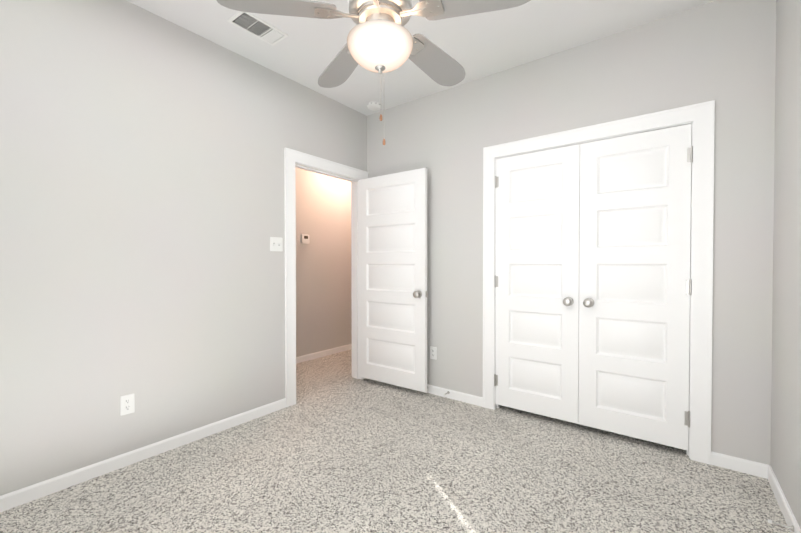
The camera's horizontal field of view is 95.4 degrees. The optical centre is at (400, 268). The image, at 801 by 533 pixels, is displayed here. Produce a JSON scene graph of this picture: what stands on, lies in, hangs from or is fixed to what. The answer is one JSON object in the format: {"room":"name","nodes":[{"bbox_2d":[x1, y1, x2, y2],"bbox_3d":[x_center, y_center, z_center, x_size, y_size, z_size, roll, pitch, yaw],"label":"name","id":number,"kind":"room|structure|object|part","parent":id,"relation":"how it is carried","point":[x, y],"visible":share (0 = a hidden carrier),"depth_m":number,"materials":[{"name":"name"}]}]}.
{"room":"empty bedroom","nodes":[
{"label":"empty bedroom","id":0,"kind":"room"},
{"bbox_2d":[0,0,366,495],"bbox_3d":[-1.077,-0.219,3.026,0.120,2.780,5.570,1,1,37],"label":"wall","id":1,"kind":"structure","parent":0,"point":[142,206],"depth_m":2.21,"materials":[{"name":"grey paint"}]},
{"bbox_2d":[120,393,134,415],"bbox_3d":[-1.641,0.816,2.189,0.007,0.115,0.070,1,1,37],"label":"electrical outlet","id":2,"kind":"object","parent":1,"relation":"attached to","point":[127,404],"visible":1,"depth_m":2.19,"materials":[{"name":"white plastic"}]},
{"bbox_2d":[0,398,285,512],"bbox_3d":[-1.791,1.146,1.990,0.013,0.076,2.727,1,1,37],"label":"baseboard","id":3,"kind":"structure","parent":1,"relation":"attached to","point":[13,499],"depth_m":2.17,"materials":[{"name":"white wood"}]},
{"bbox_2d":[270,237,282,250],"bbox_3d":[-1.015,-0.201,2.993,0.020,0.116,0.116,1,1,37],"label":"switch plate","id":4,"kind":"object","parent":1,"relation":"attached to","point":[276,243],"visible":1,"depth_m":3.00,"materials":[{"name":"white plastic"}]},
{"bbox_2d":[284,148,367,406],"bbox_3d":[-0.711,0.073,3.512,0.158,2.183,1.026,1,1,37],"label":"door frame","id":5,"kind":"structure","parent":1,"relation":"attached to","point":[292,157],"depth_m":3.13,"materials":[{"name":"white wood"}]},
{"bbox_3d":[-0.713,0.115,3.514,0.120,2.100,0.860,1,1,37],"label":"entry door jamb","id":6,"kind":"part","parent":5,"relation":"part of","materials":[{"name":"white wood"}]},
{"bbox_2d":[358,168,427,391],"bbox_3d":[-0.092,0.104,3.544,0.833,2.030,0.169,1,1,37],"label":"entry door","id":7,"kind":"structure","parent":5,"relation":"attached to","point":[392,273],"depth_m":3.50,"materials":[{"name":"white wood"}]},
{"bbox_2d":[295,168,351,356],"bbox_3d":[-1.381,-0.236,4.365,0.120,2.780,3.800,1,1,37],"label":"wall","id":8,"kind":"structure","parent":0,"point":[323,279],"depth_m":4.75,"materials":[{"name":"paint"}]},
{"bbox_2d":[301,234,309,243],"bbox_3d":[-1.178,-0.368,4.511,0.028,0.118,0.118,1,1,37],"label":"thermostat","id":9,"kind":"object","parent":8,"relation":"attached to","point":[305,238],"visible":1,"depth_m":4.50,"materials":[{"name":"white plastic"}]},
{"bbox_2d":[296,344,351,363],"bbox_3d":[-1.329,1.116,4.343,0.013,0.076,3.560,1,1,37],"label":"baseboard","id":10,"kind":"structure","parent":8,"relation":"attached to","point":[308,357],"depth_m":4.73,"materials":[{"name":"white wood"}]},
{"bbox_2d":[0,349,789,532],"bbox_3d":[-0.228,1.229,2.403,4.350,0.100,5.570,1,1,37],"label":"floor","id":11,"kind":"structure","parent":0,"point":[337,447],"depth_m":2.02,"materials":[{"name":"carpet"}]},
{"bbox_2d":[126,0,715,115],"bbox_3d":[-0.228,-1.661,2.366,4.350,0.120,5.570,1,1,37],"label":"ceiling","id":12,"kind":"structure","parent":0,"point":[305,52],"depth_m":2.50,"materials":[{"name":"paint"}]},
{"bbox_2d":[227,11,288,45],"bbox_3d":[-0.942,-1.596,2.425,0.190,0.011,0.335,1,1,37],"label":"ceiling vent","id":13,"kind":"object","parent":12,"relation":"in","point":[258,27],"visible":0.96,"depth_m":2.41,"materials":[{"name":"white plastic"}]},
{"bbox_2d":[217,0,529,144],"bbox_3d":[-0.047,-1.056,1.429,1.110,1.067,1.077,1,1,37],"label":"ceiling fan","id":14,"kind":"object","parent":12,"relation":"hanging from","point":[380,39],"visible":1,"depth_m":1.35,"materials":[{"name":"grey metal"}]},
{"bbox_3d":[-0.078,-0.827,1.405,0.255,0.102,0.255,1,1,37],"label":"lamp shade","id":15,"kind":"part","parent":14,"relation":"part of","materials":[{"name":"white glass"}]},
{"bbox_2d":[367,102,380,110],"bbox_3d":[-0.258,-1.597,3.587,0.141,0.040,0.140,1,1,37],"label":"smoke detector","id":16,"kind":"object","parent":12,"relation":"attached to","point":[374,106],"visible":0.94,"depth_m":3.55,"materials":[{"name":"white plastic"}]},
{"bbox_2d":[367,0,775,464],"bbox_3d":[0.900,-0.219,3.006,3.060,2.780,0.120,1,1,37],"label":"wall","id":17,"kind":"structure","parent":0,"point":[722,53],"depth_m":2.38,"materials":[{"name":"grey paint"}]},
{"bbox_2d":[430,346,436,359],"bbox_3d":[0.305,0.784,3.388,0.070,0.115,0.007,1,1,37],"label":"electrical outlet","id":18,"kind":"object","parent":17,"relation":"attached to","point":[433,352],"visible":1,"depth_m":3.38,"materials":[{"name":"white plastic"}]},
{"bbox_2d":[426,384,482,405],"bbox_3d":[0.171,1.127,3.491,1.332,0.076,0.013,1,1,37],"label":"baseboard","id":19,"kind":"structure","parent":17,"relation":"attached to","point":[460,396],"depth_m":3.24,"materials":[{"name":"white wood"}]},
{"bbox_2d":[494,144,579,423],"bbox_3d":[1.028,0.113,2.819,0.637,2.030,0.102,1,1,37],"label":"closet door","id":20,"kind":"structure","parent":17,"relation":"in","point":[537,269],"depth_m":2.81,"materials":[{"name":"white wood"}]},
{"bbox_2d":[482,100,714,464],"bbox_3d":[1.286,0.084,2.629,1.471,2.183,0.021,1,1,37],"label":"door frame","id":21,"kind":"structure","parent":17,"relation":"attached to","point":[701,116],"depth_m":2.23,"materials":[{"name":"white wood"}]},
{"bbox_2d":[578,124,692,449],"bbox_3d":[1.538,0.118,2.433,0.637,2.030,0.102,1,1,37],"label":"closet door","id":22,"kind":"structure","parent":17,"relation":"in","point":[635,286],"depth_m":2.43,"materials":[{"name":"white wood"}]},
{"bbox_2d":[770,0,800,528],"bbox_3d":[1.210,-0.191,0.778,0.120,2.780,4.740,1,1,37],"label":"wall","id":23,"kind":"structure","parent":0,"point":[785,463],"depth_m":1.77,"materials":[{"name":"grey paint"}]},
{"bbox_2d":[760,463,800,532],"bbox_3d":[0.940,1.164,0.548,0.013,0.076,3.780,1,1,37],"label":"baseboard","id":24,"kind":"structure","parent":23,"relation":"attached to","point":[766,471],"depth_m":1.81,"materials":[{"name":"white wood"}]},
{"bbox_2d":[768,520,793,531],"bbox_3d":[1.692,1.141,1.622,0.081,0.025,0.025,1,1,37],"label":"door stop","id":25,"kind":"object","parent":24,"relation":"attached to","point":[779,524],"visible":1,"depth_m":1.62,"materials":[{"name":"grey metal"}]}
]}

